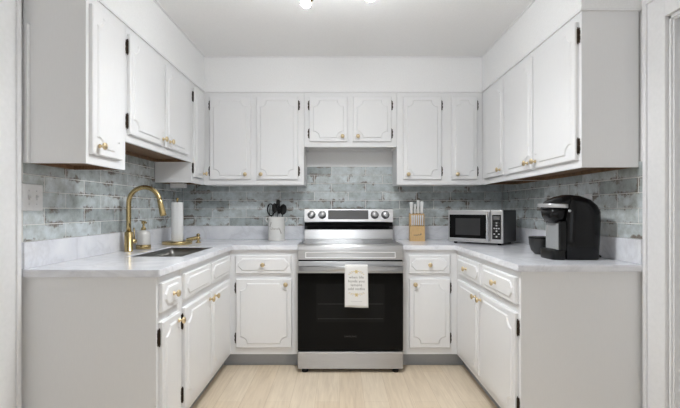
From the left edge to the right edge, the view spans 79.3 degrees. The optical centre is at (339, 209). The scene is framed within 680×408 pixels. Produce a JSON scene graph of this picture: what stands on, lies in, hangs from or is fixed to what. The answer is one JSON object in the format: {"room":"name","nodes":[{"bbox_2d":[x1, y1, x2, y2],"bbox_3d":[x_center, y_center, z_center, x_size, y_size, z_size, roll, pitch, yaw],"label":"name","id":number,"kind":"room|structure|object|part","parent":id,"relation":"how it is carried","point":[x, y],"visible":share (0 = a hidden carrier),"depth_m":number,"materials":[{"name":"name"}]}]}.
{"room":"kitchen","nodes":[
{"label":"kitchen","id":0,"kind":"room"},
{"bbox_2d":[21,0,182,241],"bbox_3d":[-1.460,-0.045,0.958,0.129,2.430,5.416,0,0,0],"label":"wall","id":1,"kind":"structure","parent":0,"point":[76,203],"depth_m":2.32,"materials":[{"name":"grey tile"}]},
{"bbox_2d":[0,0,20,407],"bbox_3d":[-1.451,0.076,1.208,0.146,2.187,1.139,0,0,0],"label":"trim","id":2,"kind":"structure","parent":1,"relation":"attached to","point":[10,10],"depth_m":1.73,"materials":[{"name":"white paint"}]},
{"bbox_2d":[21,23,29,162],"bbox_3d":[-1.384,-0.511,1.798,0.040,0.609,0.016,0,0,0],"label":"trim","id":3,"kind":"structure","parent":1,"relation":"attached to","point":[25,28],"depth_m":1.80,"materials":[{"name":"white paint"}]},
{"bbox_2d":[21,183,42,210],"bbox_3d":[-1.385,-0.056,1.855,0.019,0.122,0.128,0,0,0],"label":"light switch","id":4,"kind":"object","parent":1,"relation":"attached to","point":[31,194],"visible":0.97,"depth_m":1.85,"materials":[{"name":"white plastic"}]},
{"bbox_2d":[23,0,124,169],"bbox_3d":[-1.227,-0.586,1.972,0.335,0.758,0.330,0,0,0],"label":"upper cabinet","id":5,"kind":"object","parent":1,"relation":"attached to","point":[77,47],"visible":0.99,"depth_m":1.81,"materials":[{"name":"white paint"}]},
{"bbox_3d":[-1.265,-0.224,1.972,0.256,0.034,0.299,0,0,0],"label":"panel","id":6,"kind":"part","parent":5,"relation":"part of","materials":[{"name":"brown wood"}]},
{"bbox_3d":[-1.076,-0.290,1.866,0.033,0.033,0.033,0,0,0],"label":"knob","id":7,"kind":"part","parent":5,"relation":"part of","materials":[{"name":"gold metal"}]},
{"bbox_3d":[-1.127,-0.586,1.972,0.019,0.757,0.330,0,0,0],"label":"frame","id":8,"kind":"part","parent":5,"relation":"part of","materials":[{"name":"white paint"}]},
{"bbox_3d":[-1.104,-0.585,1.951,0.026,0.670,0.250,0,0,0],"label":"door","id":9,"kind":"part","parent":5,"relation":"part of","materials":[{"name":"white paint"}]},
{"bbox_2d":[21,154,182,241],"bbox_3d":[-1.399,-0.114,2.731,0.009,0.512,1.850,0,0,0],"label":"tile backsplash","id":10,"kind":"structure","parent":1,"relation":"attached to","point":[76,203],"depth_m":2.31,"materials":[{"name":"tile"}]},
{"bbox_2d":[21,226,183,268],"bbox_3d":[-1.394,0.202,2.733,0.020,0.118,1.866,0,0,0],"label":"backsplash upstand","id":11,"kind":"structure","parent":1,"relation":"attached to","point":[51,251],"depth_m":2.15,"materials":[{"name":"white stone"}]},
{"bbox_2d":[125,25,190,161],"bbox_3d":[-1.227,-0.662,2.614,0.335,0.606,0.954,0,0,0],"label":"upper cabinet","id":12,"kind":"object","parent":1,"relation":"attached to","point":[157,95],"visible":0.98,"depth_m":2.46,"materials":[{"name":"white paint"}]},
{"bbox_3d":[-1.104,-0.660,2.365,0.026,0.524,0.425,0,0,0],"label":"door","id":13,"kind":"part","parent":12,"relation":"part of","materials":[{"name":"white paint"}]},
{"bbox_3d":[-1.265,-0.376,2.615,0.256,0.034,0.922,0,0,0],"label":"panel","id":14,"kind":"part","parent":12,"relation":"part of","materials":[{"name":"brown wood"}]},
{"bbox_3d":[-1.104,-0.660,2.795,0.026,0.524,0.391,0,0,0],"label":"door","id":15,"kind":"part","parent":12,"relation":"part of","materials":[{"name":"white paint"}]},
{"bbox_2d":[155,82,207,184],"bbox_3d":[-1.227,-0.586,3.235,0.335,0.758,0.283,0,0,0],"label":"upper cabinet","id":16,"kind":"object","parent":1,"relation":"attached to","point":[189,173],"visible":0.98,"depth_m":3.11,"materials":[{"name":"white paint"}]},
{"bbox_2d":[170,183,186,187],"bbox_3d":[-1.262,-0.189,3.210,0.110,0.036,0.060,0,0,0],"label":"light","id":17,"kind":"object","parent":16,"relation":"attached to","point":[172,185],"visible":1,"depth_m":3.18,"materials":[{"name":"white plastic"}]},
{"bbox_3d":[-1.127,-0.586,3.235,0.019,0.757,0.283,0,0,0],"label":"frame","id":18,"kind":"part","parent":16,"relation":"part of","materials":[{"name":"white paint"}]},
{"bbox_3d":[-1.104,-0.589,3.221,0.026,0.678,0.218,0,0,0],"label":"door","id":19,"kind":"part","parent":16,"relation":"part of","materials":[{"name":"white paint"}]},
{"bbox_2d":[183,152,502,225],"bbox_3d":[0.029,-0.045,3.721,3.105,2.430,0.129,0,0,0],"label":"wall","id":20,"kind":"structure","parent":0,"point":[335,180],"depth_m":3.66,"materials":[{"name":"grey tile"}]},
{"bbox_2d":[184,226,304,238],"bbox_3d":[-0.844,0.202,3.656,1.079,0.118,0.020,0,0,0],"label":"backsplash upstand","id":21,"kind":"structure","parent":20,"relation":"attached to","point":[206,232],"depth_m":3.65,"materials":[{"name":"white stone"}]},
{"bbox_2d":[204,93,306,186],"bbox_3d":[-0.705,-0.586,3.491,0.824,0.758,0.344,0,0,0],"label":"upper cabinet","id":22,"kind":"object","parent":20,"relation":"attached to","point":[251,139],"visible":0.99,"depth_m":3.35,"materials":[{"name":"white paint"}]},
{"bbox_3d":[-0.898,-0.589,3.364,0.336,0.678,0.026,0,0,0],"label":"door","id":23,"kind":"part","parent":22,"relation":"part of","materials":[{"name":"white paint"}]},
{"bbox_3d":[-0.705,-0.224,3.530,0.793,0.034,0.266,0,0,0],"label":"panel","id":24,"kind":"part","parent":22,"relation":"part of","materials":[{"name":"white paint"}]},
{"bbox_3d":[-0.512,-0.589,3.364,0.340,0.678,0.026,0,0,0],"label":"door","id":25,"kind":"part","parent":22,"relation":"part of","materials":[{"name":"white paint"}]},
{"bbox_2d":[304,93,396,151],"bbox_3d":[0.089,-0.742,3.491,0.761,0.447,0.344,0,0,0],"label":"upper cabinet","id":26,"kind":"object","parent":20,"relation":"attached to","point":[333,122],"visible":1,"depth_m":3.36,"materials":[{"name":"white paint"}]},
{"bbox_3d":[-0.092,-0.744,3.364,0.311,0.368,0.026,0,0,0],"label":"door","id":27,"kind":"part","parent":26,"relation":"part of","materials":[{"name":"white paint"}]},
{"bbox_3d":[0.089,-0.535,3.530,0.730,0.034,0.266,0,0,0],"label":"panel","id":28,"kind":"part","parent":26,"relation":"part of","materials":[{"name":"white paint"}]},
{"bbox_3d":[0.267,-0.744,3.364,0.315,0.368,0.026,0,0,0],"label":"door","id":29,"kind":"part","parent":26,"relation":"part of","materials":[{"name":"white paint"}]},
{"bbox_2d":[393,226,447,238],"bbox_3d":[0.950,0.202,3.656,0.982,0.118,0.020,0,0,0],"label":"backsplash upstand","id":30,"kind":"structure","parent":20,"relation":"attached to","point":[399,232],"depth_m":3.65,"materials":[{"name":"white stone"}]},
{"bbox_2d":[392,93,481,186],"bbox_3d":[0.823,-0.586,3.491,0.703,0.758,0.344,0,0,0],"label":"upper cabinet","id":31,"kind":"object","parent":20,"relation":"attached to","point":[439,135],"visible":1,"depth_m":3.36,"materials":[{"name":"white paint"}]},
{"bbox_3d":[0.677,-0.589,3.364,0.314,0.678,0.026,0,0,0],"label":"door","id":32,"kind":"part","parent":31,"relation":"part of","materials":[{"name":"white paint"}]},
{"bbox_3d":[0.823,-0.224,3.530,0.672,0.034,0.266,0,0,0],"label":"panel","id":33,"kind":"part","parent":31,"relation":"part of","materials":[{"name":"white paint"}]},
{"bbox_3d":[1.024,-0.589,3.364,0.208,0.678,0.026,0,0,0],"label":"door","id":34,"kind":"part","parent":31,"relation":"part of","materials":[{"name":"white paint"}]},
{"bbox_2d":[156,0,532,55],"bbox_3d":[0.029,-1.290,0.958,3.105,0.060,5.656,0,0,0],"label":"ceiling","id":35,"kind":"structure","parent":0,"point":[215,27],"depth_m":2.79,"materials":[{"name":"white paint"}]},
{"bbox_2d":[301,0,372,7],"bbox_3d":[-0.004,-1.135,1.925,0.377,0.248,0.299,0,0,0],"label":"ceiling light","id":36,"kind":"object","parent":35,"relation":"attached to","point":[305,3],"visible":1,"depth_m":2.04,"materials":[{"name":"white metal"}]},
{"bbox_3d":[-0.169,-1.035,2.051,0.047,0.048,0.048,0,0,0],"label":"bulb","id":37,"kind":"part","parent":36,"relation":"part of","materials":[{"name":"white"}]},
{"bbox_2d":[192,362,496,407],"bbox_3d":[0.029,1.195,0.958,3.105,0.050,5.656,0,0,0],"label":"floor","id":38,"kind":"structure","parent":0,"point":[233,386],"depth_m":2.69,"materials":[{"name":"beige wood"}]},
{"bbox_2d":[21,270,185,407],"bbox_3d":[-1.077,0.732,1.937,0.652,0.875,0.260,0,0,0],"label":"base cabinet","id":39,"kind":"object","parent":38,"relation":"on","point":[87,342],"visible":0.98,"depth_m":1.81,"materials":[{"name":"white paint"}]},
{"bbox_3d":[-0.819,0.680,1.937,0.019,0.771,0.260,0,0,0],"label":"frame","id":40,"kind":"part","parent":39,"relation":"part of","materials":[{"name":"white paint"}]},
{"bbox_3d":[-0.795,0.393,1.935,0.026,0.130,0.211,0,0,0],"label":"drawer","id":41,"kind":"part","parent":39,"relation":"part of","materials":[{"name":"white paint"}]},
{"bbox_3d":[-0.795,0.757,1.935,0.026,0.511,0.211,0,0,0],"label":"door","id":42,"kind":"part","parent":39,"relation":"part of","materials":[{"name":"white paint"}]},
{"bbox_3d":[-0.767,0.393,1.935,0.033,0.033,0.033,0,0,0],"label":"knob","id":43,"kind":"part","parent":39,"relation":"part of","materials":[{"name":"gold metal"}]},
{"bbox_3d":[-0.767,0.538,2.000,0.033,0.033,0.033,0,0,0],"label":"knob","id":44,"kind":"part","parent":39,"relation":"part of","materials":[{"name":"gold metal"}]},
{"bbox_2d":[179,251,229,407],"bbox_3d":[-1.077,0.732,2.581,0.652,0.875,1.025,0,0,0],"label":"base cabinet","id":45,"kind":"object","parent":38,"relation":"on","point":[205,285],"visible":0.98,"depth_m":2.38,"materials":[{"name":"white paint"}]},
{"bbox_2d":[21,239,302,276],"bbox_3d":[-0.854,0.278,2.725,1.099,0.033,1.882,0,0,0],"label":"countertop","id":46,"kind":"structure","parent":45,"relation":"on","point":[121,263],"depth_m":2.16,"materials":[{"name":"white stone"}]},
{"bbox_2d":[136,221,150,249],"bbox_3d":[-1.312,0.167,2.742,0.094,0.189,0.094,0,0,0],"label":"soap dispenser","id":47,"kind":"object","parent":46,"relation":"on","point":[143,236],"visible":0.98,"depth_m":2.71,"materials":[{"name":"white ceramic"}]},
{"bbox_2d":[137,230,149,244],"bbox_3d":[-1.312,0.183,2.742,0.084,0.097,0.084,0,0,0],"label":"bottle","id":48,"kind":"object","parent":47,"relation":"on","point":[143,236],"depth_m":2.71,"materials":[{"name":"beige ceramic"}]},
{"bbox_2d":[124,185,166,251],"bbox_3d":[-1.220,0.053,2.588,0.264,0.417,0.081,0,0,0],"label":"faucet","id":49,"kind":"object","parent":46,"relation":"on","point":[129,236],"visible":1,"depth_m":2.56,"materials":[{"name":"gold metal"}]},
{"bbox_3d":[-1.314,0.164,2.607,0.033,0.103,0.037,0,0,19],"label":"lever handle","id":50,"kind":"part","parent":49,"relation":"part of","materials":[{"name":"gold metal"}]},
{"bbox_2d":[132,248,208,256],"bbox_3d":[-1.040,0.376,2.595,0.308,0.217,0.608,0,0,0],"label":"sink","id":51,"kind":"object","parent":46,"relation":"in","point":[169,252],"visible":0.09,"depth_m":2.89,"materials":[{"name":"metal"}]},
{"bbox_2d":[162,198,191,244],"bbox_3d":[-1.236,0.084,3.120,0.218,0.354,0.218,0,0,0],"label":"paper towel holder","id":52,"kind":"object","parent":46,"relation":"on","point":[184,242],"visible":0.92,"depth_m":3.05,"materials":[{"name":"gold metal"}]},
{"bbox_2d":[171,202,182,240],"bbox_3d":[-1.236,0.089,3.120,0.086,0.294,0.086,0,0,0],"label":"paper towel roll","id":53,"kind":"object","parent":52,"relation":"on","point":[176,207],"visible":0.94,"depth_m":3.08,"materials":[{"name":"white paper"}]},
{"bbox_3d":[-1.236,0.249,3.120,0.218,0.024,0.218,0,0,0],"label":"plate","id":54,"kind":"part","parent":52,"relation":"part of","materials":[{"name":"gold metal"}]},
{"bbox_2d":[186,233,200,242],"bbox_3d":[-1.161,0.224,3.260,0.117,0.075,0.043,0,0,0],"label":"brass ornament","id":55,"kind":"object","parent":46,"relation":"on","point":[196,237],"visible":0.84,"depth_m":3.25,"materials":[{"name":"gold metal"}]},
{"bbox_3d":[-1.172,0.231,3.258,0.093,0.050,0.033,0,0,0],"label":"ribbed arm","id":56,"kind":"part","parent":55,"relation":"part of","materials":[{"name":"gold metal"}]},
{"bbox_2d":[265,217,287,240],"bbox_3d":[-0.537,0.160,3.485,0.150,0.203,0.150,0,0,40],"label":"utensil crock","id":57,"kind":"object","parent":46,"relation":"on","point":[276,225],"visible":0.96,"depth_m":3.42,"materials":[{"name":"beige ceramic"}]},
{"bbox_2d":[267,203,273,216],"bbox_3d":[-0.588,0.096,3.495,0.068,0.305,0.017,0,0,4],"label":"slotted spoon","id":58,"kind":"object","parent":57,"relation":"in","point":[270,204],"visible":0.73,"depth_m":3.49,"materials":[{"name":"black plastic"}]},
{"bbox_2d":[272,203,276,216],"bbox_3d":[-0.546,0.095,3.463,0.048,0.306,0.026,-1,1,0],"label":"serving spoon","id":59,"kind":"object","parent":57,"relation":"in","point":[274,206],"visible":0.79,"depth_m":3.46,"materials":[{"name":"black plastic"}]},
{"bbox_2d":[277,205,280,216],"bbox_3d":[-0.513,0.102,3.456,0.027,0.292,0.031,0,0,-18],"label":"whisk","id":60,"kind":"object","parent":57,"relation":"in","point":[278,206],"visible":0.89,"depth_m":3.45,"materials":[{"name":"black plastic"}]},
{"bbox_2d":[280,204,286,216],"bbox_3d":[-0.482,0.099,3.492,0.060,0.299,0.026,0,0,3],"label":"spoon","id":61,"kind":"object","parent":57,"relation":"in","point":[283,210],"visible":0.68,"depth_m":3.49,"materials":[{"name":"black plastic"}]},
{"bbox_3d":[-0.795,0.393,2.306,0.026,0.130,0.416,0,0,0],"label":"false drawer","id":62,"kind":"part","parent":45,"relation":"part of","materials":[{"name":"white paint"}]},
{"bbox_3d":[-0.795,0.757,2.306,0.026,0.511,0.416,0,0,0],"label":"door","id":63,"kind":"part","parent":45,"relation":"part of","materials":[{"name":"white paint"}]},
{"bbox_3d":[-0.795,0.757,2.747,0.026,0.511,0.426,0,0,0],"label":"door","id":64,"kind":"part","parent":45,"relation":"part of","materials":[{"name":"white paint"}]},
{"bbox_3d":[-0.795,0.393,2.747,0.026,0.130,0.426,0,0,0],"label":"false drawer","id":65,"kind":"part","parent":45,"relation":"part of","materials":[{"name":"white paint"}]},
{"bbox_2d":[224,250,297,364],"bbox_3d":[-0.591,0.732,3.318,0.568,0.875,0.692,0,0,0],"label":"base cabinet","id":66,"kind":"object","parent":38,"relation":"on","point":[263,283],"visible":0.98,"depth_m":3.01,"materials":[{"name":"white paint"}]},
{"bbox_3d":[-0.562,0.401,3.016,0.408,0.134,0.026,0,0,0],"label":"drawer","id":67,"kind":"part","parent":66,"relation":"part of","materials":[{"name":"white paint"}]},
{"bbox_3d":[-0.558,0.760,3.016,0.408,0.505,0.026,0,0,0],"label":"door","id":68,"kind":"part","parent":66,"relation":"part of","materials":[{"name":"white paint"}]},
{"bbox_2d":[298,209,402,371],"bbox_3d":[0.077,0.580,3.259,0.757,1.180,0.743,0,0,0],"label":"range","id":69,"kind":"object","parent":38,"relation":"on","point":[331,334],"visible":1,"depth_m":2.94,"materials":[{"name":"grey metal"}]},
{"bbox_3d":[-0.240,0.040,3.488,0.057,0.059,0.040,0,0,0],"label":"control knob","id":70,"kind":"part","parent":69,"relation":"part of","materials":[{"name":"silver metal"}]},
{"bbox_3d":[-0.149,0.040,3.488,0.057,0.059,0.040,0,0,0],"label":"control knob","id":71,"kind":"part","parent":69,"relation":"part of","materials":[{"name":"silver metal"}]},
{"bbox_3d":[0.077,0.048,3.562,0.757,0.116,0.137,0,0,0],"label":"control panel","id":72,"kind":"part","parent":69,"relation":"part of","materials":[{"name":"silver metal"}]},
{"bbox_3d":[0.077,1.079,2.959,0.757,0.123,0.038,0,0,0],"label":"storage drawer","id":73,"kind":"part","parent":69,"relation":"part of","materials":[{"name":"silver metal"}]},
{"bbox_3d":[0.077,0.732,2.959,0.757,0.556,0.038,0,0,0],"label":"oven door","id":74,"kind":"part","parent":69,"relation":"part of","materials":[{"name":"black glass"}]},
{"bbox_3d":[0.077,0.412,2.959,0.757,0.084,0.038,0,0,0],"label":"door trim","id":75,"kind":"part","parent":69,"relation":"part of","materials":[{"name":"silver metal"}]},
{"bbox_3d":[0.077,0.322,2.960,0.757,0.072,0.040,0,0,0],"label":"panel","id":76,"kind":"part","parent":69,"relation":"part of","materials":[{"name":"silver metal"}]},
{"bbox_2d":[298,239,402,249],"bbox_3d":[0.077,0.266,3.225,0.757,0.038,0.579,0,0,0],"label":"cooktop","id":77,"kind":"object","parent":69,"relation":"in","point":[306,244],"depth_m":2.95,"materials":[{"name":"silver metal"}]},
{"bbox_3d":[0.077,0.416,2.914,0.733,0.040,0.054,0,0,0],"label":"oven handle","id":78,"kind":"part","parent":69,"relation":"part of","materials":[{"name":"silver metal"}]},
{"bbox_2d":[345,264,367,307],"bbox_3d":[0.118,0.537,2.895,0.166,0.302,0.042,0,0,0],"label":"dish towel","id":79,"kind":"object","parent":69,"relation":"hanging from","point":[356,275],"visible":1,"depth_m":2.88,"materials":[{"name":"white fabric"}]},
{"bbox_3d":[0.299,0.040,3.488,0.057,0.059,0.040,0,0,0],"label":"control knob","id":80,"kind":"part","parent":69,"relation":"part of","materials":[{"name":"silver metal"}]},
{"bbox_3d":[0.390,0.040,3.488,0.057,0.059,0.040,0,0,0],"label":"control knob","id":81,"kind":"part","parent":69,"relation":"part of","materials":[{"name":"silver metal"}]},
{"bbox_2d":[402,250,462,364],"bbox_3d":[0.701,0.732,3.318,0.466,0.875,0.692,0,0,0],"label":"base cabinet","id":82,"kind":"object","parent":38,"relation":"on","point":[429,276],"visible":0.96,"depth_m":3.01,"materials":[{"name":"white paint"}]},
{"bbox_3d":[0.659,0.401,3.016,0.301,0.134,0.026,0,0,0],"label":"drawer","id":83,"kind":"part","parent":82,"relation":"part of","materials":[{"name":"white paint"}]},
{"bbox_3d":[0.661,0.760,3.016,0.299,0.505,0.026,0,0,0],"label":"door","id":84,"kind":"part","parent":82,"relation":"part of","materials":[{"name":"white paint"}]},
{"bbox_2d":[457,251,641,407],"bbox_3d":[1.135,0.732,2.528,0.650,0.875,1.131,0,0,0],"label":"base cabinet","id":85,"kind":"object","parent":38,"relation":"on","point":[528,339],"visible":0.99,"depth_m":1.96,"materials":[{"name":"white paint"}]},
{"bbox_3d":[0.854,0.393,2.730,0.026,0.130,0.468,0,0,0],"label":"drawer","id":86,"kind":"part","parent":85,"relation":"part of","materials":[{"name":"white paint"}]},
{"bbox_3d":[0.854,0.757,2.735,0.026,0.511,0.458,0,0,0],"label":"door","id":87,"kind":"part","parent":85,"relation":"part of","materials":[{"name":"white paint"}]},
{"bbox_3d":[0.877,0.680,2.496,0.019,0.771,1.066,0,0,0],"label":"frame","id":88,"kind":"part","parent":85,"relation":"part of","materials":[{"name":"white paint"}]},
{"bbox_3d":[0.854,0.757,2.239,0.026,0.511,0.502,0,0,0],"label":"door","id":89,"kind":"part","parent":85,"relation":"part of","materials":[{"name":"white paint"}]},
{"bbox_3d":[0.854,0.393,2.219,0.026,0.130,0.462,0,0,0],"label":"drawer","id":90,"kind":"part","parent":85,"relation":"part of","materials":[{"name":"white paint"}]},
{"bbox_2d":[394,239,641,271],"bbox_3d":[0.960,0.278,2.805,1.002,0.033,1.722,0,0,0],"label":"countertop","id":91,"kind":"structure","parent":85,"relation":"on","point":[516,256],"depth_m":2.20,"materials":[{"name":"white stone"}]},
{"bbox_2d":[409,213,424,240],"bbox_3d":[0.654,0.143,3.482,0.124,0.236,0.141,0,0,6],"label":"knife block","id":92,"kind":"object","parent":91,"relation":"on","point":[416,233],"visible":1,"depth_m":3.42,"materials":[{"name":"brown wood"}]},
{"bbox_2d":[410,202,412,213],"bbox_3d":[0.612,0.007,3.496,0.033,0.150,0.041,0,0,6],"label":"kitchen knife","id":93,"kind":"object","parent":92,"relation":"in","point":[411,203],"visible":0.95,"depth_m":3.48,"materials":[{"name":"silver metal"}]},
{"bbox_2d":[417,200,419,213],"bbox_3d":[0.669,-0.002,3.498,0.025,0.166,0.037,0,0,6],"label":"kitchen knife","id":94,"kind":"object","parent":92,"relation":"in","point":[418,201],"visible":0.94,"depth_m":3.48,"materials":[{"name":"silver metal"}]},
{"bbox_2d":[420,201,423,213],"bbox_3d":[0.698,0.003,3.488,0.030,0.156,0.038,0,0,6],"label":"kitchen knife","id":95,"kind":"object","parent":92,"relation":"in","point":[421,202],"visible":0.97,"depth_m":3.47,"materials":[{"name":"silver metal"}]},
{"bbox_2d":[448,210,515,244],"bbox_3d":[1.113,0.132,3.226,0.424,0.259,0.354,0,0,40],"label":"microwave","id":96,"kind":"object","parent":91,"relation":"on","point":[480,226],"visible":0.98,"depth_m":3.11,"materials":[{"name":"silver metal"}]},
{"bbox_3d":[0.982,0.127,3.155,0.292,0.181,0.003,0,0,40],"label":"door glass","id":97,"kind":"part","parent":96,"relation":"part of","materials":[{"name":"black glass"}]},
{"bbox_3d":[0.997,0.124,3.157,0.334,0.245,0.022,0,0,40],"label":"door","id":98,"kind":"part","parent":96,"relation":"part of","materials":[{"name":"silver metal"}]},
{"bbox_3d":[1.095,0.124,3.037,0.017,0.222,0.040,0,0,40],"label":"door handle","id":99,"kind":"part","parent":96,"relation":"part of","materials":[{"name":"metal"}]},
{"bbox_3d":[1.160,0.124,3.020,0.088,0.245,0.022,0,0,40],"label":"control panel","id":100,"kind":"part","parent":96,"relation":"part of","materials":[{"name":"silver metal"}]},
{"bbox_2d":[528,236,545,254],"bbox_3d":[1.187,0.210,2.425,0.130,0.102,0.130,0,0,0],"label":"bowl","id":101,"kind":"object","parent":91,"relation":"on","point":[536,243],"visible":0.63,"depth_m":2.39,"materials":[{"name":"grey plastic"}]},
{"bbox_2d":[538,195,601,259],"bbox_3d":[1.240,0.090,2.240,0.318,0.342,0.250,0,0,0],"label":"coffee maker","id":102,"kind":"object","parent":91,"relation":"on","point":[573,222],"visible":1,"depth_m":2.13,"materials":[{"name":"black plastic"}]},
{"bbox_3d":[1.141,0.140,2.203,0.004,0.138,0.128,0,0,0],"label":"splash panel","id":103,"kind":"part","parent":102,"relation":"part of","materials":[{"name":"grey plastic"}]},
{"bbox_2d":[541,248,564,259],"bbox_3d":[1.145,0.235,2.205,0.074,0.052,0.152,0,0,0],"label":"drip tray","id":104,"kind":"object","parent":102,"relation":"on","point":[548,253],"depth_m":2.14,"materials":[{"name":"black plastic"}]},
{"bbox_3d":[1.130,-0.022,2.205,0.098,0.024,0.180,0,0,0],"label":"brew handle","id":105,"kind":"part","parent":102,"relation":"part of","materials":[{"name":"silver metal"}]},
{"bbox_3d":[1.174,-0.044,2.205,0.150,0.074,0.152,0,0,0],"label":"lid","id":106,"kind":"part","parent":102,"relation":"part of","materials":[{"name":"black plastic"}]},
{"bbox_2d":[97,0,640,92],"bbox_3d":[0.029,-1.113,2.734,2.865,0.295,1.864,0,0,0],"label":"wall","id":107,"kind":"structure","parent":0,"point":[146,17],"depth_m":3.37,"materials":[{"name":"white paint"}]},
{"bbox_2d":[153,0,534,57],"bbox_3d":[0.028,-1.256,2.590,2.285,0.008,1.568,0,0,0],"label":"trim","id":108,"kind":"structure","parent":107,"relation":"attached to","point":[155,1],"depth_m":3.37,"materials":[{"name":"white paint"}]},
{"bbox_2d":[98,0,641,92],"bbox_3d":[0.173,-0.971,2.586,2.575,0.012,1.577,0,0,0],"label":"trim","id":109,"kind":"structure","parent":107,"relation":"attached to","point":[100,1],"depth_m":2.92,"materials":[{"name":"white paint"}]},
{"bbox_2d":[503,0,678,238],"bbox_3d":[1.516,-0.045,0.958,0.129,2.430,5.416,0,0,0],"label":"wall","id":110,"kind":"structure","parent":0,"point":[617,194],"depth_m":2.24,"materials":[{"name":"grey tile"}]},
{"bbox_2d":[482,74,536,184],"bbox_3d":[1.284,-0.586,3.134,0.335,0.758,0.485,0,0,0],"label":"upper cabinet","id":111,"kind":"object","parent":110,"relation":"attached to","point":[492,97],"visible":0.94,"depth_m":3.08,"materials":[{"name":"white paint"}]},
{"bbox_3d":[1.184,-0.586,3.134,0.019,0.757,0.485,0,0,0],"label":"frame","id":112,"kind":"part","parent":111,"relation":"part of","materials":[{"name":"white paint"}]},
{"bbox_3d":[1.161,-0.587,3.096,0.026,0.678,0.388,0,0,0],"label":"door","id":113,"kind":"part","parent":111,"relation":"part of","materials":[{"name":"white paint"}]},
{"bbox_3d":[1.322,-0.224,3.134,0.257,0.034,0.454,0,0,0],"label":"panel","id":114,"kind":"part","parent":111,"relation":"part of","materials":[{"name":"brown wood"}]},
{"bbox_2d":[504,11,638,180],"bbox_3d":[1.284,-0.586,2.444,0.335,0.758,0.906,0,0,0],"label":"upper cabinet","id":115,"kind":"object","parent":110,"relation":"attached to","point":[571,105],"visible":1,"depth_m":2.01,"materials":[{"name":"white paint"}]},
{"bbox_3d":[1.161,-0.584,2.676,0.026,0.677,0.412,0,0,0],"label":"door","id":116,"kind":"part","parent":115,"relation":"part of","materials":[{"name":"white paint"}]},
{"bbox_3d":[1.184,-0.586,2.440,0.019,0.757,0.899,0,0,0],"label":"frame","id":117,"kind":"part","parent":115,"relation":"part of","materials":[{"name":"white paint"}]},
{"bbox_3d":[1.161,-0.584,2.233,0.026,0.677,0.438,0,0,0],"label":"door","id":118,"kind":"part","parent":115,"relation":"part of","materials":[{"name":"white paint"}]},
{"bbox_3d":[1.322,-0.224,2.440,0.257,0.034,0.868,0,0,0],"label":"panel","id":119,"kind":"part","parent":115,"relation":"part of","materials":[{"name":"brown wood"}]},
{"bbox_2d":[503,161,641,238],"bbox_3d":[1.456,-0.046,2.811,0.009,0.378,1.690,0,0,0],"label":"tile backsplash","id":120,"kind":"structure","parent":110,"relation":"attached to","point":[617,194],"depth_m":2.27,"materials":[{"name":"tile"}]},
{"bbox_2d":[515,227,641,263],"bbox_3d":[1.451,0.202,2.813,0.020,0.118,1.706,0,0,0],"label":"backsplash upstand","id":121,"kind":"structure","parent":110,"relation":"attached to","point":[616,248],"depth_m":2.14,"materials":[{"name":"white stone"}]},
{"bbox_2d":[584,194,591,199],"bbox_3d":[1.448,-0.034,2.393,0.008,0.120,0.074,0,0,0],"label":"wall outlet","id":122,"kind":"object","parent":110,"relation":"attached to","point":[589,196],"visible":0.2,"depth_m":2.38,"materials":[{"name":"white plastic"}]},
{"bbox_2d":[642,0,679,407],"bbox_3d":[1.508,0.092,1.403,0.146,2.155,1.085,0,0,0],"label":"trim","id":123,"kind":"structure","parent":110,"relation":"attached to","point":[660,30],"depth_m":1.84,"materials":[{"name":"white paint"}]}
]}

